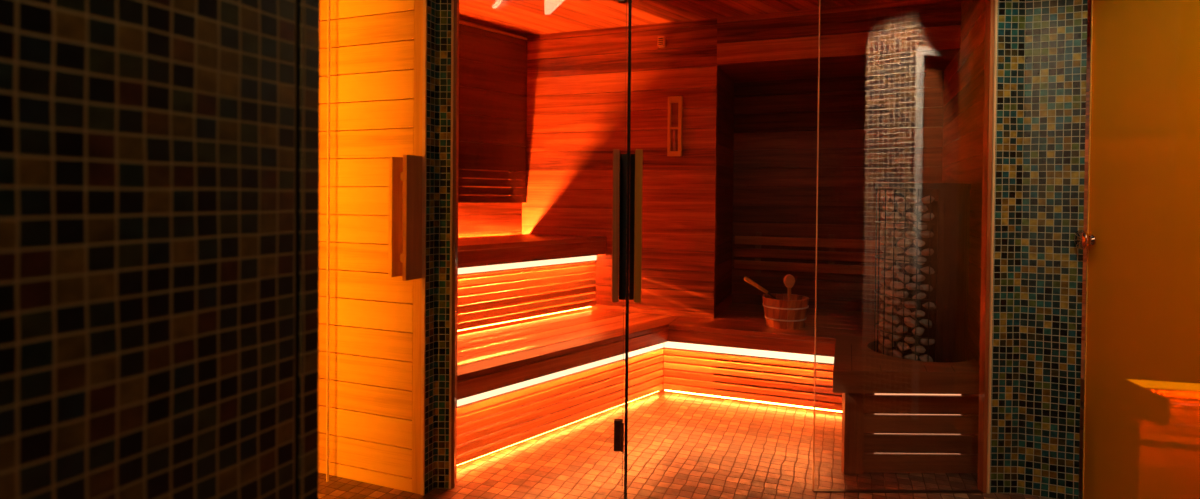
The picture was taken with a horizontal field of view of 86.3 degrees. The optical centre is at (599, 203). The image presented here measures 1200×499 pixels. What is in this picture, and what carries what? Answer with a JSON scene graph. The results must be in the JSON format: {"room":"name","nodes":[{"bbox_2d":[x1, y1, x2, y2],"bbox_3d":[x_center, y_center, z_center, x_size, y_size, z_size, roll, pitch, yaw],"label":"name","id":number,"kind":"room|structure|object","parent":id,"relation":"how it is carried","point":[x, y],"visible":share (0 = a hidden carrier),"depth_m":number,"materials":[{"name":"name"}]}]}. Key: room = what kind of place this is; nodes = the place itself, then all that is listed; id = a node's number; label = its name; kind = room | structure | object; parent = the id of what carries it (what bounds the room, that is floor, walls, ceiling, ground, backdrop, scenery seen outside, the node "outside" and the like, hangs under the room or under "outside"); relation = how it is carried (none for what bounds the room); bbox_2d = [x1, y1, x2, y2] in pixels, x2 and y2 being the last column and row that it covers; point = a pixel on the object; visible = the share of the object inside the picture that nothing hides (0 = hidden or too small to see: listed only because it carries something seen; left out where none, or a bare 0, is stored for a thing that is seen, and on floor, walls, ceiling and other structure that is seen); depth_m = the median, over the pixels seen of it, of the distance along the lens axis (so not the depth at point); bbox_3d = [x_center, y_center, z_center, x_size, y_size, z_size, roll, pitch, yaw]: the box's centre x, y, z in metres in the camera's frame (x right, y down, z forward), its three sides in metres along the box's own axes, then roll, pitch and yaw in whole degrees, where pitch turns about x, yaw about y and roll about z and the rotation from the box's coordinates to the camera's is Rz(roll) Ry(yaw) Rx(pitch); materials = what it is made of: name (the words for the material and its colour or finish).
{"room":"spa hallway","nodes":[
{"label":"spa hallway","id":0,"kind":"room"},
{"bbox_2d":[0,0,295,498],"bbox_3d":[-0.707,-0.172,0.024,0.090,2.550,1.643,1,1,21],"label":"wall","id":1,"kind":"structure","parent":0,"point":[148,147],"depth_m":0.61,"materials":[{"name":"tile"}]},
{"bbox_2d":[298,0,319,498],"bbox_3d":[-0.401,-0.179,0.812,0.090,2.550,0.028,1,1,21],"label":"wall","id":2,"kind":"structure","parent":0,"point":[309,10],"depth_m":0.80,"materials":[{"name":"tile"}]},
{"bbox_2d":[295,0,298,498],"bbox_3d":[-0.408,-0.179,0.794,0.081,2.550,0.008,1,1,21],"label":"trim","id":3,"kind":"structure","parent":2,"relation":"attached to","point":[297,1],"depth_m":0.78,"materials":[{"name":"metal"}]},
{"bbox_2d":[318,0,413,491],"bbox_3d":[-1.426,-0.212,2.677,1.600,2.550,0.048,1,1,21],"label":"wall","id":4,"kind":"structure","parent":0,"point":[372,41],"depth_m":2.45,"materials":[{"name":"brown wood"}]},
{"bbox_2d":[388,155,421,280],"bbox_3d":[-0.713,0.048,2.315,0.102,0.445,0.090,1,1,21],"label":"handle","id":5,"kind":"object","parent":4,"relation":"attached to","point":[405,173],"visible":1,"depth_m":2.31,"materials":[{"name":"brown wood"}]},
{"bbox_2d":[412,0,422,493],"bbox_3d":[-0.662,-0.202,2.375,0.039,2.550,0.041,1,1,21],"label":"trim","id":6,"kind":"structure","parent":4,"relation":"attached to","point":[418,4],"depth_m":2.36,"materials":[{"name":"brown wood"}]},
{"bbox_2d":[425,0,450,494],"bbox_3d":[-0.598,-0.202,2.401,0.076,2.550,0.114,1,1,0],"label":"wall","id":7,"kind":"structure","parent":0,"point":[438,155],"depth_m":2.40,"materials":[{"name":"multicoloured tile"}]},
{"bbox_2d":[420,0,426,494],"bbox_3d":[-0.639,-0.202,2.359,0.014,2.550,0.034,1,1,21],"label":"trim","id":8,"kind":"structure","parent":7,"relation":"attached to","point":[424,93],"depth_m":2.35,"materials":[{"name":"metal"}]},
{"bbox_2d":[449,0,453,488],"bbox_3d":[-0.556,-0.202,2.421,0.007,2.550,0.050,1,1,0],"label":"trim","id":9,"kind":"structure","parent":7,"relation":"attached to","point":[452,1],"depth_m":2.40,"materials":[{"name":"metal"}]},
{"bbox_2d":[451,0,458,487],"bbox_3d":[-0.545,-0.202,2.420,0.012,2.550,0.040,1,1,0],"label":"trim","id":10,"kind":"structure","parent":7,"relation":"attached to","point":[456,2],"depth_m":2.41,"materials":[{"name":"brown wood"}]},
{"bbox_2d":[457,20,522,334],"bbox_3d":[-0.845,-0.012,3.772,0.048,2.130,0.974,1,1,42],"label":"wall","id":11,"kind":"structure","parent":0,"point":[474,219],"depth_m":3.92,"materials":[{"name":"brown wood"}]},
{"bbox_2d":[458,21,526,202],"bbox_3d":[-0.801,-0.532,3.755,0.042,1.052,0.953,1,1,42],"label":"wall panel","id":12,"kind":"object","parent":11,"relation":"attached to","point":[492,63],"visible":0.56,"depth_m":3.89,"materials":[{"name":"brown wood"}]},
{"bbox_2d":[459,0,905,35],"bbox_3d":[0.460,-1.084,3.656,3.900,0.040,2.460,1,1,0],"label":"ceiling","id":13,"kind":"structure","parent":0,"point":[520,17],"depth_m":3.53,"materials":[{"name":"brown wood"}]},
{"bbox_2d":[318,368,1081,498],"bbox_3d":[0.990,1.121,1.765,10.000,0.050,8.500,1,1,0],"label":"floor","id":14,"kind":"structure","parent":0,"point":[681,445],"depth_m":2.66,"materials":[{"name":"tile"}]},
{"bbox_2d":[326,0,329,481],"bbox_3d":[-1.268,-0.206,2.532,0.504,2.537,0.010,1,1,21],"label":"glass panel","id":15,"kind":"object","parent":14,"relation":"on","point":[328,73],"visible":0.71,"depth_m":2.44,"materials":[{"name":"glass"}]},
{"bbox_2d":[622,2,626,481],"bbox_3d":[-0.222,-0.171,2.402,0.634,2.504,0.008,1,1,0],"label":"glass pane","id":16,"kind":"object","parent":14,"relation":"on","point":[626,2],"visible":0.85,"depth_m":2.40,"materials":[{"name":"glass"}]},
{"bbox_2d":[457,303,889,465],"bbox_3d":[0.534,0.857,3.429,3.027,0.395,1.403,0,1,-13],"label":"bench","id":17,"kind":"object","parent":14,"relation":"on","point":[491,363],"visible":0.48,"depth_m":3.27,"materials":[{"name":"brown wood"}]},
{"bbox_2d":[457,234,605,330],"bbox_3d":[-0.620,0.417,3.583,0.542,0.438,1.364,1,1,42],"label":"bench","id":18,"kind":"object","parent":17,"relation":"on","point":[483,255],"visible":0.54,"depth_m":3.50,"materials":[{"name":"brown wood"}]},
{"bbox_2d":[762,293,808,329],"bbox_3d":[1.008,0.584,3.483,0.248,0.158,0.245,1,1,0],"label":"bucket","id":19,"kind":"object","parent":17,"relation":"on","point":[781,312],"visible":0.98,"depth_m":3.39,"materials":[{"name":"brown wood"}]},
{"bbox_2d":[744,277,776,298],"bbox_3d":[0.900,0.505,3.472,0.250,0.224,0.084,1,1,0],"label":"ladle","id":20,"kind":"object","parent":19,"relation":"in","point":[746,279],"visible":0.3,"depth_m":3.46,"materials":[{"name":"brown wood"}]},
{"bbox_2d":[783,274,794,299],"bbox_3d":[1.042,0.511,3.527,0.062,0.245,0.020,1,1,0],"label":"wooden scoop","id":21,"kind":"object","parent":19,"relation":"in","point":[789,280],"visible":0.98,"depth_m":3.52,"materials":[{"name":"brown wood"}]},
{"bbox_2d":[833,335,978,473],"bbox_3d":[1.317,0.870,2.773,0.567,0.431,0.782,1,1,21],"label":"surround","id":22,"kind":"object","parent":14,"relation":"on","point":[915,419],"visible":0.77,"depth_m":2.57,"materials":[{"name":"brown wood"}]},
{"bbox_2d":[872,183,970,433],"bbox_3d":[1.433,0.497,2.869,0.384,1.175,0.384,1,1,0],"label":"heater","id":23,"kind":"object","parent":14,"relation":"on","point":[950,207],"visible":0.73,"depth_m":2.71,"materials":[{"name":"black metal"}]},
{"bbox_2d":[879,286,887,292],"bbox_3d":[1.290,0.390,2.901,0.038,0.031,0.049,0,1,-26],"label":"stone","id":24,"kind":"object","parent":23,"relation":"in","point":[882,287],"visible":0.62,"depth_m":2.90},
{"bbox_2d":[878,319,888,325],"bbox_3d":[1.294,0.542,2.918,0.047,0.035,0.051,1,1,24],"label":"stone","id":25,"kind":"object","parent":23,"relation":"in","point":[880,323],"visible":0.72,"depth_m":2.90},
{"bbox_2d":[880,346,891,354],"bbox_3d":[1.286,0.660,2.880,0.036,0.035,0.057,0,1,-16],"label":"stone","id":26,"kind":"object","parent":23,"relation":"in","point":[886,349],"visible":0.69,"depth_m":2.86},
{"bbox_2d":[882,339,893,347],"bbox_3d":[1.286,0.620,2.852,0.034,0.039,0.063,0,1,-16],"label":"stone","id":27,"kind":"object","parent":26,"relation":"on","point":[887,343],"visible":0.86,"depth_m":2.84,"materials":[{"name":"stone"}]},
{"bbox_2d":[881,262,890,270],"bbox_3d":[1.288,0.281,2.874,0.047,0.038,0.046,0,1,-7],"label":"stone","id":28,"kind":"object","parent":23,"relation":"in","point":[887,266],"visible":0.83,"depth_m":2.86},
{"bbox_2d":[881,279,891,286],"bbox_3d":[1.290,0.355,2.874,0.046,0.034,0.059,0,1,-37],"label":"stone","id":29,"kind":"object","parent":23,"relation":"in","point":[887,281],"visible":0.74,"depth_m":2.86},
{"bbox_2d":[882,230,891,236],"bbox_3d":[1.289,0.130,2.867,0.044,0.031,0.043,1,1,20],"label":"stone","id":30,"kind":"object","parent":23,"relation":"in","point":[888,233],"visible":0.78,"depth_m":2.85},
{"bbox_2d":[884,220,895,227],"bbox_3d":[1.291,0.090,2.844,0.042,0.035,0.060,0,1,-4],"label":"stone","id":31,"kind":"object","parent":23,"relation":"in","point":[888,225],"visible":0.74,"depth_m":2.83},
{"bbox_2d":[882,212,890,218],"bbox_3d":[1.290,0.053,2.871,0.042,0.033,0.044,1,1,8],"label":"stone","id":32,"kind":"object","parent":31,"relation":"on","point":[887,214],"visible":0.66,"depth_m":2.86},
{"bbox_2d":[889,212,902,218],"bbox_3d":[1.302,0.052,2.814,0.056,0.034,0.041,1,1,33],"label":"stone","id":33,"kind":"object","parent":31,"relation":"on","point":[898,215],"visible":0.93,"depth_m":2.80,"materials":[{"name":"stone"}]},
{"bbox_2d":[885,271,895,278],"bbox_3d":[1.288,0.316,2.837,0.058,0.035,0.043,1,1,38],"label":"stone","id":34,"kind":"object","parent":23,"relation":"in","point":[889,275],"visible":0.84,"depth_m":2.83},
{"bbox_2d":[885,254,896,262],"bbox_3d":[1.291,0.241,2.842,0.038,0.038,0.061,0,1,-29],"label":"stone","id":35,"kind":"object","parent":23,"relation":"in","point":[895,255],"visible":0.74,"depth_m":2.83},
{"bbox_2d":[881,246,892,252],"bbox_3d":[1.293,0.204,2.874,0.044,0.034,0.062,0,1,-32],"label":"stone","id":36,"kind":"object","parent":35,"relation":"on","point":[887,247],"visible":0.63,"depth_m":2.86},
{"bbox_2d":[890,247,903,253],"bbox_3d":[1.303,0.204,2.808,0.060,0.031,0.038,1,1,41],"label":"stone","id":37,"kind":"object","parent":35,"relation":"on","point":[897,250],"visible":0.95,"depth_m":2.79,"materials":[{"name":"stone"}]},
{"bbox_2d":[886,204,895,210],"bbox_3d":[1.292,0.014,2.843,0.040,0.031,0.054,0,0,7],"label":"stone","id":38,"kind":"object","parent":23,"relation":"in","point":[890,207],"visible":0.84,"depth_m":2.83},
{"bbox_2d":[882,195,891,202],"bbox_3d":[1.292,-0.022,2.872,0.031,0.035,0.058,0,1,-11],"label":"stone","id":39,"kind":"object","parent":38,"relation":"on","point":[888,198],"visible":0.79,"depth_m":2.86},
{"bbox_2d":[885,306,896,313],"bbox_3d":[1.289,0.470,2.845,0.050,0.034,0.040,1,1,16],"label":"stone","id":40,"kind":"object","parent":23,"relation":"in","point":[887,309],"visible":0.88,"depth_m":2.83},
{"bbox_2d":[881,296,890,303],"bbox_3d":[1.289,0.430,2.873,0.040,0.033,0.056,0,1,-6],"label":"stone","id":41,"kind":"object","parent":40,"relation":"on","point":[887,299],"visible":0.72,"depth_m":2.86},
{"bbox_2d":[886,238,896,245],"bbox_3d":[1.288,0.169,2.840,0.040,0.036,0.046,0,1,-25],"label":"stone","id":42,"kind":"object","parent":23,"relation":"in","point":[889,242],"visible":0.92,"depth_m":2.83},
{"bbox_2d":[888,315,899,323],"bbox_3d":[1.295,0.509,2.815,0.044,0.034,0.044,0,1,-38],"label":"stone","id":43,"kind":"object","parent":23,"relation":"in","point":[896,319],"visible":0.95,"depth_m":2.80,"materials":[{"name":"stone"}]},
{"bbox_2d":[888,298,900,304],"bbox_3d":[1.300,0.429,2.817,0.044,0.034,0.057,0,1,-38],"label":"stone","id":44,"kind":"object","parent":23,"relation":"in","point":[897,301],"visible":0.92,"depth_m":2.80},
{"bbox_2d":[885,289,896,295],"bbox_3d":[1.292,0.393,2.837,0.042,0.030,0.064,0,1,-23],"label":"stone","id":45,"kind":"object","parent":44,"relation":"on","point":[889,292],"visible":0.74,"depth_m":2.83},
{"bbox_2d":[894,291,908,297],"bbox_3d":[1.313,0.395,2.788,0.043,0.038,0.063,0,1,-39],"label":"stone","id":46,"kind":"object","parent":44,"relation":"on","point":[899,293],"visible":0.82,"depth_m":2.77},
{"bbox_2d":[889,281,903,289],"bbox_3d":[1.302,0.357,2.807,0.037,0.036,0.064,0,1,-42],"label":"stone","id":47,"kind":"object","parent":46,"relation":"on","point":[897,285],"visible":0.93,"depth_m":2.79,"materials":[{"name":"stone"}]},
{"bbox_2d":[889,350,901,357],"bbox_3d":[1.300,0.658,2.810,0.060,0.033,0.041,1,1,31],"label":"stone","id":48,"kind":"object","parent":23,"relation":"in","point":[898,354],"visible":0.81,"depth_m":2.80,"materials":[{"name":"stone"}]},
{"bbox_2d":[889,333,901,340],"bbox_3d":[1.295,0.585,2.812,0.048,0.034,0.049,0,1,-23],"label":"stone","id":49,"kind":"object","parent":23,"relation":"in","point":[895,337],"visible":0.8,"depth_m":2.80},
{"bbox_2d":[885,323,896,331],"bbox_3d":[1.290,0.545,2.840,0.050,0.035,0.043,1,1,28],"label":"stone","id":50,"kind":"object","parent":49,"relation":"on","point":[887,326],"visible":0.87,"depth_m":2.83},
{"bbox_2d":[880,313,890,320],"bbox_3d":[1.288,0.507,2.872,0.044,0.034,0.063,0,1,-29],"label":"stone","id":51,"kind":"object","parent":50,"relation":"on","point":[887,316],"visible":0.62,"depth_m":2.86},
{"bbox_2d":[891,265,901,271],"bbox_3d":[1.300,0.282,2.806,0.043,0.031,0.044,0,1,-39],"label":"stone","id":52,"kind":"object","parent":23,"relation":"in","point":[897,268],"visible":0.91,"depth_m":2.79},
{"bbox_2d":[891,230,902,236],"bbox_3d":[1.303,0.130,2.803,0.030,0.033,0.056,0,1,-22],"label":"stone","id":53,"kind":"object","parent":23,"relation":"in","point":[897,233],"visible":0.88,"depth_m":2.79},
{"bbox_2d":[895,221,908,228],"bbox_3d":[1.316,0.091,2.784,0.036,0.036,0.055,0,1,-31],"label":"stone","id":54,"kind":"object","parent":53,"relation":"on","point":[898,226],"visible":0.8,"depth_m":2.77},
{"bbox_2d":[891,195,903,201],"bbox_3d":[1.302,-0.024,2.801,0.055,0.033,0.042,1,1,27],"label":"stone","id":55,"kind":"object","parent":23,"relation":"in","point":[898,198],"visible":0.97,"depth_m":2.79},
{"bbox_2d":[895,325,907,332],"bbox_3d":[1.313,0.545,2.787,0.053,0.035,0.036,1,1,41],"label":"stone","id":56,"kind":"object","parent":23,"relation":"in","point":[899,329],"visible":0.92,"depth_m":2.78,"materials":[{"name":"stone"}]},
{"bbox_2d":[896,256,909,263],"bbox_3d":[1.316,0.241,2.782,0.044,0.034,0.050,0,1,-11],"label":"stone","id":57,"kind":"object","parent":23,"relation":"in","point":[897,257],"visible":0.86,"depth_m":2.77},
{"bbox_2d":[897,342,909,350],"bbox_3d":[1.317,0.620,2.775,0.052,0.036,0.038,1,1,27],"label":"stone","id":58,"kind":"object","parent":23,"relation":"in","point":[900,345],"visible":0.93,"depth_m":2.77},
{"bbox_2d":[897,238,911,246],"bbox_3d":[1.320,0.168,2.774,0.059,0.039,0.032,1,1,37],"label":"stone","id":59,"kind":"object","parent":23,"relation":"in","point":[908,242],"visible":0.95,"depth_m":2.76,"materials":[{"name":"stone"}]},
{"bbox_2d":[898,204,910,210],"bbox_3d":[1.318,0.015,2.773,0.052,0.034,0.038,1,1,11],"label":"stone","id":60,"kind":"object","parent":23,"relation":"in","point":[901,207],"visible":0.93,"depth_m":2.77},
{"bbox_2d":[905,231,916,238],"bbox_3d":[1.340,0.133,2.752,0.047,0.036,0.048,1,1,41],"label":"stone","id":61,"kind":"object","parent":23,"relation":"in","point":[910,234],"visible":0.96,"depth_m":2.74,"materials":[{"name":"stone"}]},
{"bbox_2d":[904,354,917,359],"bbox_3d":[1.341,0.659,2.758,0.058,0.028,0.039,1,1,8],"label":"stone","id":62,"kind":"object","parent":23,"relation":"in","point":[910,356],"visible":0.92,"depth_m":2.74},
{"bbox_2d":[910,346,925,352],"bbox_3d":[1.363,0.621,2.742,0.060,0.029,0.038,1,1,41],"label":"stone","id":63,"kind":"object","parent":62,"relation":"on","point":[920,349],"visible":0.96,"depth_m":2.73,"materials":[{"name":"stone"}]},
{"bbox_2d":[904,337,914,343],"bbox_3d":[1.336,0.587,2.757,0.043,0.028,0.041,0,1,-35],"label":"stone","id":64,"kind":"object","parent":63,"relation":"on","point":[910,340],"visible":0.85,"depth_m":2.75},
{"bbox_2d":[905,248,919,255],"bbox_3d":[1.343,0.205,2.752,0.059,0.036,0.041,1,1,31],"label":"stone","id":65,"kind":"object","parent":23,"relation":"in","point":[912,251],"visible":0.88,"depth_m":2.74,"materials":[{"name":"stone"}]},
{"bbox_2d":[906,195,918,202],"bbox_3d":[1.342,-0.021,2.750,0.053,0.035,0.037,1,1,22],"label":"stone","id":66,"kind":"object","parent":23,"relation":"in","point":[911,198],"visible":0.91,"depth_m":2.74,"materials":[{"name":"stone"}]},
{"bbox_2d":[906,283,918,289],"bbox_3d":[1.341,0.355,2.754,0.043,0.031,0.047,0,1,-25],"label":"stone","id":67,"kind":"object","parent":23,"relation":"in","point":[911,286],"visible":0.93,"depth_m":2.74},
{"bbox_2d":[896,273,909,281],"bbox_3d":[1.317,0.320,2.781,0.056,0.038,0.038,1,1,31],"label":"stone","id":68,"kind":"object","parent":67,"relation":"on","point":[900,276],"visible":0.94,"depth_m":2.77,"materials":[{"name":"stone"}]},
{"bbox_2d":[911,275,924,281],"bbox_3d":[1.360,0.318,2.741,0.044,0.034,0.047,0,1,-31],"label":"stone","id":69,"kind":"object","parent":67,"relation":"on","point":[919,277],"visible":0.97,"depth_m":2.73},
{"bbox_2d":[905,265,918,273],"bbox_3d":[1.342,0.282,2.752,0.056,0.037,0.033,1,1,25],"label":"stone","id":70,"kind":"object","parent":69,"relation":"on","point":[909,268],"visible":0.93,"depth_m":2.74,"materials":[{"name":"stone"}]},
{"bbox_2d":[910,310,924,316],"bbox_3d":[1.361,0.471,2.743,0.062,0.033,0.042,1,1,6],"label":"stone","id":71,"kind":"object","parent":23,"relation":"in","point":[920,313],"visible":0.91,"depth_m":2.73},
{"bbox_2d":[912,327,924,335],"bbox_3d":[1.363,0.545,2.741,0.047,0.034,0.043,1,1,41],"label":"stone","id":72,"kind":"object","parent":23,"relation":"in","point":[919,331],"visible":0.94,"depth_m":2.73,"materials":[{"name":"stone"}]},
{"bbox_2d":[904,317,916,327],"bbox_3d":[1.337,0.509,2.758,0.038,0.043,0.062,0,1,-28],"label":"stone","id":73,"kind":"object","parent":72,"relation":"on","point":[908,321],"visible":0.91,"depth_m":2.75,"materials":[{"name":"stone"}]},
{"bbox_2d":[896,308,910,315],"bbox_3d":[1.318,0.469,2.777,0.057,0.032,0.042,1,1,43],"label":"stone","id":74,"kind":"object","parent":73,"relation":"on","point":[907,312],"visible":0.96,"depth_m":2.77,"materials":[{"name":"stone"}]},
{"bbox_2d":[904,301,915,307],"bbox_3d":[1.337,0.432,2.760,0.042,0.031,0.063,0,1,-37],"label":"stone","id":75,"kind":"object","parent":74,"relation":"on","point":[911,304],"visible":0.87,"depth_m":2.75,"materials":[{"name":"stone"}]},
{"bbox_2d":[912,292,925,298],"bbox_3d":[1.365,0.395,2.738,0.038,0.034,0.052,0,1,-34],"label":"stone","id":76,"kind":"object","parent":75,"relation":"on","point":[920,295],"visible":0.87,"depth_m":2.72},
{"bbox_2d":[913,239,924,246],"bbox_3d":[1.367,0.166,2.733,0.049,0.032,0.038,0,1,-22],"label":"stone","id":77,"kind":"object","parent":23,"relation":"in","point":[921,243],"visible":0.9,"depth_m":2.72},
{"bbox_2d":[919,319,931,327],"bbox_3d":[1.388,0.510,2.729,0.045,0.038,0.055,1,1,37],"label":"stone","id":78,"kind":"object","parent":23,"relation":"in","point":[924,322],"visible":0.95,"depth_m":2.72,"materials":[{"name":"stone"}]},
{"bbox_2d":[919,354,932,361],"bbox_3d":[1.388,0.661,2.732,0.048,0.035,0.040,0,1,-17],"label":"stone","id":79,"kind":"object","parent":23,"relation":"in","point":[924,357],"visible":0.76,"depth_m":2.72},
{"bbox_2d":[919,284,932,290],"bbox_3d":[1.390,0.357,2.728,0.059,0.029,0.037,0,1,-9],"label":"stone","id":80,"kind":"object","parent":23,"relation":"in","point":[922,287],"visible":0.93,"depth_m":2.72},
{"bbox_2d":[920,231,933,237],"bbox_3d":[1.389,0.128,2.722,0.054,0.031,0.044,1,1,40],"label":"stone","id":81,"kind":"object","parent":23,"relation":"in","point":[925,234],"visible":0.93,"depth_m":2.71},
{"bbox_2d":[913,222,926,229],"bbox_3d":[1.369,0.095,2.735,0.054,0.033,0.034,1,1,34],"label":"stone","id":82,"kind":"object","parent":81,"relation":"on","point":[921,227],"visible":0.88,"depth_m":2.72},
{"bbox_2d":[904,213,916,221],"bbox_3d":[1.340,0.056,2.758,0.053,0.038,0.041,1,1,29],"label":"stone","id":83,"kind":"object","parent":82,"relation":"on","point":[910,216],"visible":0.93,"depth_m":2.74,"materials":[{"name":"stone"}]},
{"bbox_2d":[920,213,933,220],"bbox_3d":[1.392,0.055,2.724,0.055,0.035,0.037,0,1,-2],"label":"stone","id":84,"kind":"object","parent":82,"relation":"on","point":[926,217],"visible":0.93,"depth_m":2.71,"materials":[{"name":"stone"}]},
{"bbox_2d":[916,206,927,211],"bbox_3d":[1.374,0.020,2.729,0.042,0.028,0.043,1,1,10],"label":"stone","id":85,"kind":"object","parent":84,"relation":"on","point":[920,208],"visible":0.92,"depth_m":2.71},
{"bbox_2d":[921,196,933,202],"bbox_3d":[1.393,-0.020,2.722,0.048,0.035,0.046,1,1,6],"label":"stone","id":86,"kind":"object","parent":85,"relation":"on","point":[926,199],"visible":0.96,"depth_m":2.71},
{"bbox_2d":[920,266,934,273],"bbox_3d":[1.391,0.283,2.727,0.050,0.035,0.045,0,1,-20],"label":"stone","id":87,"kind":"object","parent":23,"relation":"in","point":[924,269],"visible":0.94,"depth_m":2.71,"materials":[{"name":"stone"}]},
{"bbox_2d":[914,257,926,264],"bbox_3d":[1.370,0.243,2.731,0.051,0.034,0.038,0,1,-5],"label":"stone","id":88,"kind":"object","parent":87,"relation":"on","point":[922,259],"visible":0.84,"depth_m":2.72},
{"bbox_2d":[921,248,933,255],"bbox_3d":[1.394,0.205,2.727,0.041,0.034,0.044,0,1,-41],"label":"stone","id":89,"kind":"object","parent":23,"relation":"in","point":[925,252],"visible":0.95,"depth_m":2.72,"materials":[{"name":"stone"}]},
{"bbox_2d":[920,338,934,344],"bbox_3d":[1.395,0.585,2.728,0.059,0.035,0.031,1,1,10],"label":"stone","id":90,"kind":"object","parent":23,"relation":"in","point":[922,341],"visible":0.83,"depth_m":2.71,"materials":[{"name":"stone"}]},
{"bbox_2d":[922,302,935,309],"bbox_3d":[1.398,0.434,2.726,0.050,0.035,0.045,0,1,-38],"label":"stone","id":91,"kind":"object","parent":23,"relation":"in","point":[932,306],"visible":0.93,"depth_m":2.71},
{"label":"stone","id":92,"kind":"object","parent":23,"relation":"in","visible":0},
{"bbox_2d":[879,336,886,343],"bbox_3d":[1.292,0.620,2.914,0.034,0.040,0.062,1,1,13],"label":"stone","id":93,"kind":"object","parent":92,"relation":"on","point":[881,337],"visible":0.58,"depth_m":2.90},
{"bbox_2d":[880,329,891,336],"bbox_3d":[1.289,0.581,2.881,0.037,0.038,0.058,0,1,-1],"label":"stone","id":94,"kind":"object","parent":93,"relation":"on","point":[886,330],"visible":0.7,"depth_m":2.86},
{"label":"stone","id":95,"kind":"object","parent":23,"relation":"in","visible":0},
{"label":"stone","id":96,"kind":"object","parent":95,"relation":"on","visible":0},
{"bbox_2d":[880,303,888,308],"bbox_3d":[1.295,0.468,2.912,0.040,0.034,0.060,1,1,27],"label":"stone","id":97,"kind":"object","parent":96,"relation":"on","point":[881,305],"visible":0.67,"depth_m":2.89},
{"label":"stone","id":98,"kind":"object","parent":23,"relation":"in","visible":0},
{"bbox_2d":[881,237,889,243],"bbox_3d":[1.294,0.166,2.902,0.045,0.038,0.057,1,1,37],"label":"stone","id":99,"kind":"object","parent":98,"relation":"on","point":[883,238],"visible":0.62,"depth_m":2.88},
{"bbox_2d":[1079,359,1084,490],"bbox_3d":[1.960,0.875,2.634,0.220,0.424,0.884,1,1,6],"label":"door frame","id":100,"kind":"structure","parent":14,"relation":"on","point":[1082,360],"depth_m":2.43,"materials":[{"name":"brown wood"}]},
{"bbox_2d":[1081,340,1084,359],"bbox_3d":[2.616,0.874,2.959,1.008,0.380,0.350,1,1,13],"label":"door hinge","id":101,"kind":"object","parent":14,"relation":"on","point":[1082,341],"visible":0.02,"depth_m":2.99,"materials":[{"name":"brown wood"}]},
{"bbox_2d":[519,0,960,388],"bbox_3d":[0.645,0.002,3.699,2.502,2.130,0.048,1,1,21],"label":"wall","id":102,"kind":"structure","parent":0,"point":[577,81],"depth_m":3.79,"materials":[{"name":"brown wood"}]},
{"bbox_2d":[658,36,664,47],"bbox_3d":[0.361,-0.951,3.754,0.040,0.060,0.035,1,1,21],"label":"sensor box","id":103,"kind":"object","parent":102,"relation":"attached to","point":[661,39],"visible":1,"depth_m":3.74,"materials":[{"name":"brown wood"}]},
{"bbox_2d":[667,96,682,155],"bbox_3d":[0.437,-0.453,3.733,0.082,0.347,0.029,1,1,22],"label":"timer","id":104,"kind":"object","parent":102,"relation":"attached to","point":[674,130],"visible":1,"depth_m":3.73,"materials":[{"name":"brown wood"}]},
{"bbox_2d":[715,48,959,381],"bbox_3d":[1.339,0.138,3.753,1.304,1.870,0.647,1,1,21],"label":"wall niche","id":105,"kind":"object","parent":102,"relation":"in","point":[881,114],"visible":0.48,"depth_m":3.99,"materials":[{"name":"brown wood"}]},
{"bbox_2d":[734,232,883,275],"bbox_3d":[1.440,0.320,3.995,1.185,0.260,0.030,1,1,21],"label":"backrest","id":106,"kind":"object","parent":105,"relation":"attached to","point":[757,240],"visible":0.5,"depth_m":4.03,"materials":[{"name":"brown wood"}]},
{"bbox_2d":[942,0,984,395],"bbox_3d":[1.782,0.020,3.105,0.048,2.130,1.435,1,1,21],"label":"wall","id":107,"kind":"structure","parent":0,"point":[963,92],"depth_m":2.90,"materials":[{"name":"brown wood"}]},
{"bbox_2d":[977,0,994,492],"bbox_3d":[1.464,-0.184,2.417,0.014,2.550,0.035,1,1,0],"label":"trim","id":108,"kind":"structure","parent":107,"relation":"attached to","point":[989,4],"depth_m":2.41,"materials":[{"name":"brown wood"}]},
{"bbox_2d":[987,0,997,493],"bbox_3d":[1.476,-0.184,2.411,0.008,2.550,0.030,1,1,0],"label":"trim","id":109,"kind":"structure","parent":107,"relation":"attached to","point":[996,1],"depth_m":2.40,"materials":[{"name":"metal"}]},
{"bbox_2d":[990,0,1087,498],"bbox_3d":[1.639,-0.182,2.429,0.308,2.550,0.130,1,1,13],"label":"wall","id":110,"kind":"structure","parent":0,"point":[1042,44],"depth_m":2.39,"materials":[{"name":"multicoloured tile"}]},
{"bbox_2d":[812,489,982,493],"bbox_3d":[1.124,1.087,2.420,0.639,0.004,0.020,1,1,0],"label":"trim","id":111,"kind":"structure","parent":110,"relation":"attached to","point":[815,490],"depth_m":2.42,"materials":[{"name":"metal"}]},
{"bbox_2d":[813,0,819,490],"bbox_3d":[1.135,-0.160,2.402,0.639,2.504,0.008,1,1,0],"label":"glass pane","id":112,"kind":"object","parent":111,"relation":"on","point":[819,0],"visible":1,"depth_m":2.40,"materials":[{"name":"glass"}]},
{"bbox_2d":[1074,0,1199,498],"bbox_3d":[1.770,0.069,2.035,0.113,2.040,0.608,1,1,2],"label":"door","id":113,"kind":"structure","parent":110,"relation":"in","point":[1141,428],"depth_m":2.06,"materials":[{"name":"orange glass"}]},
{"bbox_2d":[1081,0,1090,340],"bbox_3d":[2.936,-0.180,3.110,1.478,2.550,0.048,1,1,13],"label":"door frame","id":114,"kind":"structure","parent":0,"point":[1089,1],"depth_m":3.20,"materials":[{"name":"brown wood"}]},
{"bbox_3d":[0.469,-1.168,2.422,2.038,0.600,0.050,1,1,0],"label":"wall header","id":115,"kind":"structure","parent":0,"visible":0},
{"bbox_2d":[612,0,642,498],"bbox_3d":[0.082,-0.167,2.056,0.089,2.478,0.716,1,1,0],"label":"door","id":116,"kind":"structure","parent":115,"relation":"in","point":[627,168],"depth_m":1.85,"materials":[{"name":"clear glass"}]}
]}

